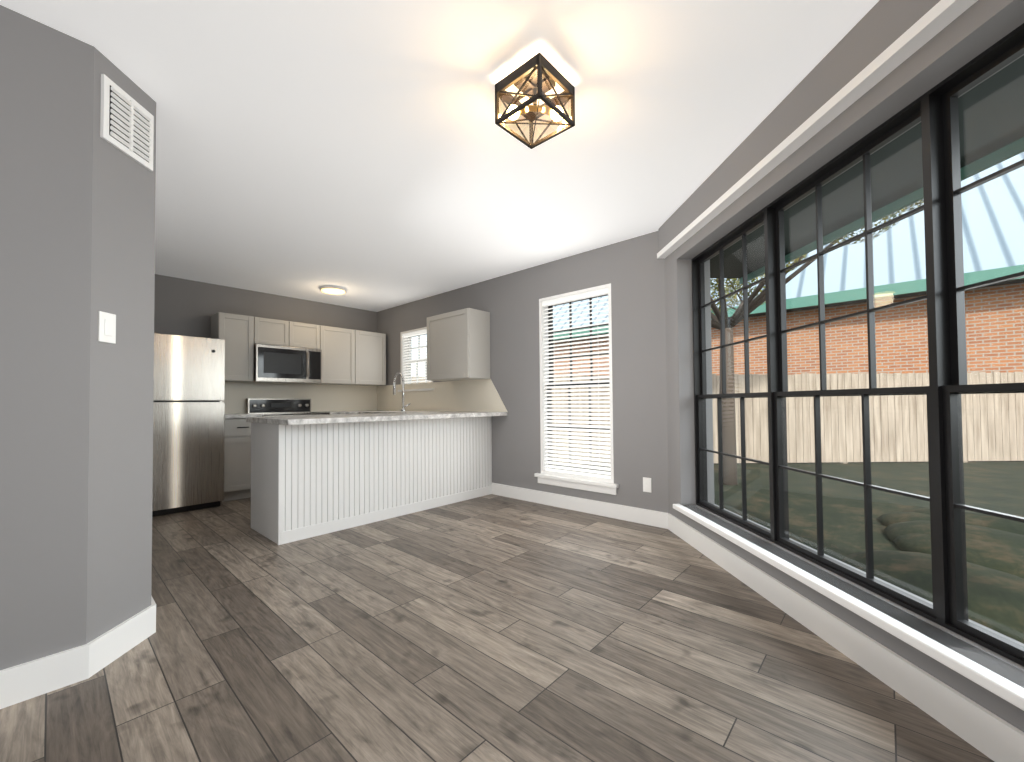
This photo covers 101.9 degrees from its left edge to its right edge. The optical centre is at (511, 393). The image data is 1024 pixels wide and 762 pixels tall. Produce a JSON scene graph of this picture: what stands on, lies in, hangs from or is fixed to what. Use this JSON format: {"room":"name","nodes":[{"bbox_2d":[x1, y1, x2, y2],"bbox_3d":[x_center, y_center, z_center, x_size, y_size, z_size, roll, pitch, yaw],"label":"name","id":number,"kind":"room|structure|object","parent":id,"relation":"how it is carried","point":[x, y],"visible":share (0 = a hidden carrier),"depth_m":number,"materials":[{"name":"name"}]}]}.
{"room":"dining room","nodes":[
{"label":"dining room","id":0,"kind":"room"},
{"bbox_2d":[0,5,155,669],"bbox_3d":[-3.635,-0.115,2.006,3.520,2.440,2.515,-2,-2,42],"label":"wall","id":1,"kind":"structure","parent":0,"point":[77,223],"depth_m":1.56,"materials":[{"name":"grey paint"}]},
{"bbox_2d":[0,596,155,708],"bbox_3d":[-3.297,1.034,1.697,2.686,0.125,2.531,-2,-2,42],"label":"baseboard","id":2,"kind":"structure","parent":1,"relation":"attached to","point":[34,678],"depth_m":1.54,"materials":[{"name":"white wood"}]},
{"bbox_2d":[98,311,115,343],"bbox_3d":[-1.629,-0.264,1.673,0.010,0.120,0.072,0,-1,-3],"label":"switch plate","id":3,"kind":"object","parent":1,"relation":"attached to","point":[107,327],"visible":1,"depth_m":1.67,"materials":[{"name":"white plastic"}]},
{"bbox_2d":[100,74,153,170],"bbox_3d":[-1.634,-1.145,1.778,0.024,0.255,0.245,0,-1,-3],"label":"air vent","id":4,"kind":"object","parent":1,"relation":"in","point":[126,124],"visible":1,"depth_m":1.75,"materials":[{"name":"white metal"}]},
{"bbox_2d":[154,274,376,337],"bbox_3d":[-3.986,-0.060,4.364,0.160,2.440,5.870,-2,-2,42],"label":"wall","id":5,"kind":"structure","parent":0,"point":[184,307],"depth_m":4.92,"materials":[{"name":"grey paint"}]},
{"bbox_2d":[210,312,257,381],"bbox_3d":[-3.246,-0.517,4.822,0.340,0.760,0.350,-2,-2,42],"label":"upper cabinet","id":6,"kind":"object","parent":5,"relation":"attached to","point":[239,332],"depth_m":4.73,"materials":[{"name":"grey paint"}]},
{"bbox_2d":[258,317,293,346],"bbox_3d":[-2.988,-0.733,5.116,0.340,0.320,0.428,-2,-2,42],"label":"upper cabinet","id":7,"kind":"object","parent":5,"relation":"attached to","point":[274,332],"depth_m":5.02,"materials":[{"name":"grey paint"}]},
{"bbox_2d":[245,344,321,383],"bbox_3d":[-2.836,-0.349,5.196,0.444,0.435,0.750,-2,-2,42],"label":"microwave","id":8,"kind":"object","parent":7,"relation":"attached to","point":[283,364],"visible":0.98,"depth_m":5.05,"materials":[{"name":"silver metal"}]},
{"bbox_2d":[223,382,374,413],"bbox_3d":[-2.792,0.063,5.561,0.008,0.375,2.130,-2,-2,42],"label":"backsplash","id":9,"kind":"structure","parent":5,"relation":"attached to","point":[324,398],"depth_m":5.64,"materials":[{"name":"beige tile"}]},
{"bbox_2d":[294,322,321,349],"bbox_3d":[-2.767,-0.729,5.362,0.340,0.320,0.428,-2,-2,42],"label":"upper cabinet","id":10,"kind":"object","parent":5,"relation":"attached to","point":[309,336],"depth_m":5.30,"materials":[{"name":"grey paint"}]},
{"bbox_2d":[316,326,361,384],"bbox_3d":[-2.441,-0.504,5.716,0.340,0.760,0.539,-2,-2,42],"label":"upper cabinet","id":11,"kind":"object","parent":5,"relation":"attached to","point":[341,347],"depth_m":5.62,"materials":[{"name":"grey paint"}]},
{"bbox_2d":[350,331,385,385],"bbox_3d":[-2.159,-0.500,6.029,0.340,0.760,0.538,-2,-2,42],"label":"upper cabinet","id":12,"kind":"object","parent":5,"relation":"attached to","point":[373,343],"depth_m":5.98,"materials":[{"name":"grey paint"}]},
{"bbox_2d":[0,0,878,311],"bbox_3d":[-1.295,-1.417,1.933,7.470,0.120,5.830,-2,-2,42],"label":"ceiling","id":13,"kind":"structure","parent":0,"point":[368,154],"depth_m":2.09,"materials":[{"name":"white paint"}]},
{"bbox_2d":[320,285,345,293],"bbox_3d":[-2.189,-1.262,5.084,0.300,0.036,0.300,-2,-2,42],"label":"ceiling light","id":14,"kind":"object","parent":13,"relation":"attached to","point":[330,289],"visible":1,"depth_m":5.03,"materials":[{"name":"white glass"}]},
{"bbox_2d":[495,52,574,148],"bbox_3d":[0.101,-1.269,1.811,0.248,0.205,0.248,-2,-2,42],"label":"ceiling light","id":15,"kind":"object","parent":13,"relation":"hanging from","point":[536,77],"visible":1,"depth_m":1.79,"materials":[{"name":"brown metal"}]},
{"bbox_2d":[0,494,993,761],"bbox_3d":[-1.273,1.142,1.877,7.470,0.120,5.830,-2,-2,42],"label":"floor","id":16,"kind":"structure","parent":0,"point":[492,628],"depth_m":1.65,"materials":[{"name":"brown wood"}]},
{"bbox_2d":[152,333,224,516],"bbox_3d":[-3.436,0.301,4.193,0.806,1.700,0.740,-2,-2,42],"label":"refrigerator","id":17,"kind":"object","parent":16,"relation":"on","point":[188,421],"visible":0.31,"depth_m":4.01,"materials":[{"name":"silver metal"}]},
{"bbox_2d":[222,418,250,501],"bbox_3d":[-3.147,0.718,4.700,0.600,0.884,0.370,-2,-2,42],"label":"base cabinet","id":18,"kind":"object","parent":16,"relation":"on","point":[237,462],"visible":0.23,"depth_m":4.45,"materials":[{"name":"grey paint"}]},
{"bbox_2d":[225,413,261,418],"bbox_3d":[-3.143,0.255,4.696,0.630,0.040,0.380,-2,-2,42],"label":"countertop","id":19,"kind":"structure","parent":18,"relation":"on","point":[239,415],"depth_m":4.48,"materials":[{"name":"stone"}]},
{"bbox_2d":[311,411,355,413],"bbox_3d":[-2.389,0.267,5.531,0.634,0.040,0.350,-2,-2,42],"label":"countertop","id":20,"kind":"structure","parent":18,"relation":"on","point":[330,412],"depth_m":5.40,"materials":[{"name":"stone"}]},
{"bbox_2d":[246,398,328,416],"bbox_3d":[-2.723,0.612,5.081,0.716,1.105,0.740,-2,-2,42],"label":"stove","id":21,"kind":"object","parent":16,"relation":"on","point":[266,407],"visible":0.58,"depth_m":5.20,"materials":[{"name":"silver metal"}]},
{"bbox_2d":[251,416,491,544],"bbox_3d":[-1.209,0.687,4.088,0.646,0.885,2.221,-2,-2,42],"label":"kitchen peninsula","id":22,"kind":"object","parent":16,"relation":"on","point":[310,480],"visible":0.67,"depth_m":3.52,"materials":[{"name":"white wood"}]},
{"bbox_2d":[244,412,463,424],"bbox_3d":[-1.362,0.219,3.774,0.924,0.040,1.590,-2,-2,42],"label":"countertop","id":23,"kind":"structure","parent":22,"relation":"on","point":[354,416],"depth_m":3.43,"materials":[{"name":"stone"}]},
{"bbox_2d":[393,373,409,412],"bbox_3d":[-1.190,-0.005,4.479,0.209,0.436,0.112,-2,-2,42],"label":"faucet","id":24,"kind":"object","parent":23,"relation":"on","point":[403,409],"visible":1,"depth_m":4.40,"materials":[{"name":"silver metal"}]},
{"bbox_2d":[356,410,506,417],"bbox_3d":[-1.278,0.250,5.209,2.717,0.040,0.657,-2,-2,42],"label":"countertop","id":25,"kind":"structure","parent":22,"relation":"on","point":[466,414],"depth_m":4.47,"materials":[{"name":"stone"}]},
{"bbox_2d":[377,231,668,512],"bbox_3d":[-0.412,-0.078,4.987,4.640,2.440,0.160,-2,-2,42],"label":"wall","id":26,"kind":"structure","parent":0,"point":[632,271],"depth_m":3.90,"materials":[{"name":"grey paint"}]},
{"bbox_2d":[398,388,433,391],"bbox_3d":[-1.322,-0.044,5.679,0.820,0.028,0.030,-2,-2,42],"label":"window sill","id":27,"kind":"structure","parent":26,"relation":"in","point":[426,389],"depth_m":5.62,"materials":[{"name":"white"}]},
{"bbox_2d":[400,327,432,383],"bbox_3d":[-1.262,-0.469,5.759,0.760,0.830,0.160,-2,-2,42],"label":"kitchen window","id":28,"kind":"structure","parent":26,"relation":"in","point":[406,348],"depth_m":5.85,"materials":[{"name":"white plastic"}]},
{"bbox_2d":[375,379,507,411],"bbox_3d":[-1.061,0.046,5.458,2.720,0.375,0.008,-2,-2,42],"label":"backsplash","id":29,"kind":"structure","parent":26,"relation":"attached to","point":[480,395],"depth_m":5.26,"materials":[{"name":"beige"}]},
{"bbox_2d":[427,308,489,380],"bbox_3d":[-0.637,-0.539,4.856,0.740,0.760,0.339,-2,-2,42],"label":"upper cabinet","id":30,"kind":"object","parent":26,"relation":"attached to","point":[458,345],"depth_m":4.66,"materials":[{"name":"grey paint"}]},
{"bbox_2d":[539,283,613,482],"bbox_3d":[0.644,-0.083,4.037,0.820,1.790,0.160,-2,-2,42],"label":"window blinds","id":31,"kind":"object","parent":26,"relation":"attached to","point":[546,346],"visible":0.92,"depth_m":4.01,"materials":[{"name":"white plastic"}]},
{"bbox_2d":[534,473,618,494],"bbox_3d":[0.584,0.857,3.941,0.920,0.099,0.045,-2,-2,42],"label":"window sill","id":32,"kind":"structure","parent":26,"relation":"in","point":[589,485],"depth_m":3.89,"materials":[{"name":"white wood"}]},
{"bbox_2d":[491,483,667,528],"bbox_3d":[0.514,1.051,4.020,2.003,0.125,0.016,-2,-2,42],"label":"baseboard","id":33,"kind":"structure","parent":26,"relation":"attached to","point":[636,515],"depth_m":3.84,"materials":[{"name":"white wood"}]},
{"bbox_2d":[643,477,650,492],"bbox_3d":[1.130,0.766,3.474,0.072,0.120,0.009,-2,-2,42],"label":"electrical outlet plate","id":34,"kind":"object","parent":26,"relation":"attached to","point":[646,484],"visible":1,"depth_m":3.47,"materials":[{"name":"white plastic"}]},
{"bbox_2d":[658,0,1023,731],"bbox_3d":[1.454,-0.167,1.660,0.310,2.440,4.050,0,-1,-3],"label":"wall","id":35,"kind":"structure","parent":0,"point":[956,44],"depth_m":1.81,"materials":[{"name":"grey paint"}]},
{"bbox_2d":[657,0,977,258],"bbox_3d":[1.316,-1.164,1.524,0.065,0.040,3.750,0,-1,-3],"label":"trim","id":36,"kind":"structure","parent":35,"relation":"attached to","point":[937,18],"depth_m":1.63,"materials":[{"name":"white wood"}]},
{"bbox_2d":[668,513,1023,761],"bbox_3d":[1.359,0.988,1.475,0.016,0.125,3.743,0,-1,-3],"label":"baseboard","id":37,"kind":"structure","parent":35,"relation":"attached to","point":[990,735],"depth_m":1.51,"materials":[{"name":"white wood"}]},
{"bbox_2d":[673,504,1023,710],"bbox_3d":[1.369,0.831,1.858,0.145,0.035,2.650,0,-1,-3],"label":"window sill","id":38,"kind":"structure","parent":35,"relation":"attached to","point":[1006,689],"depth_m":1.50,"materials":[{"name":"white wood"}]},
{"bbox_2d":[691,23,1023,666],"bbox_3d":[1.495,-0.122,1.886,0.085,1.870,2.570,0,-1,-3],"label":"window","id":39,"kind":"structure","parent":35,"relation":"in","point":[934,110],"depth_m":1.61,"materials":[{"name":"black painted metal"}]},
{"bbox_2d":[710,55,1023,283],"bbox_3d":[2.116,-1.345,1.570,1.020,0.220,5.750,0,-1,-3],"label":"roof eave","id":40,"kind":"object","parent":35,"relation":"attached to","point":[898,196],"depth_m":2.42,"materials":[{"name":"grey"}]},
{"label":"outside","id":41,"kind":"structure","parent":0,"visible":0},
{"bbox_2d":[556,436,1023,559],"bbox_3d":[8.012,1.665,13.967,80.000,0.300,80.000,-2,-2,42],"label":"ground","id":42,"kind":"structure","parent":41,"point":[918,486],"depth_m":5.53,"materials":[{"name":"green plant"}]},
{"bbox_2d":[412,371,1023,464],"bbox_3d":[3.778,0.522,8.346,13.550,1.815,0.110,-1,-1,0],"label":"fence","id":43,"kind":"object","parent":42,"relation":"on","point":[854,410],"depth_m":8.29,"materials":[{"name":"beige wood"}]},
{"bbox_2d":[553,152,1023,432],"bbox_3d":[12.460,-2.858,12.438,34.600,8.600,9.100,-2,-2,42],"label":"house","id":44,"kind":"structure","parent":42,"relation":"on","point":[918,270],"depth_m":10.22,"materials":[{"name":"red"}]},
{"bbox_2d":[710,199,923,484],"bbox_3d":[3.067,-1.289,6.629,5.937,5.384,6.035,-2,-2,42],"label":"tree","id":45,"kind":"object","parent":42,"relation":"on","point":[726,425],"depth_m":6.33,"materials":[{"name":"brown plant"}]},
{"bbox_2d":[840,507,1023,643],"bbox_3d":[4.086,1.256,1.428,4.702,0.347,5.411,-2,-2,42],"label":"shrubs","id":46,"kind":"object","parent":42,"relation":"on","point":[916,579],"depth_m":2.91,"materials":[{"name":"green plant"}]}
]}

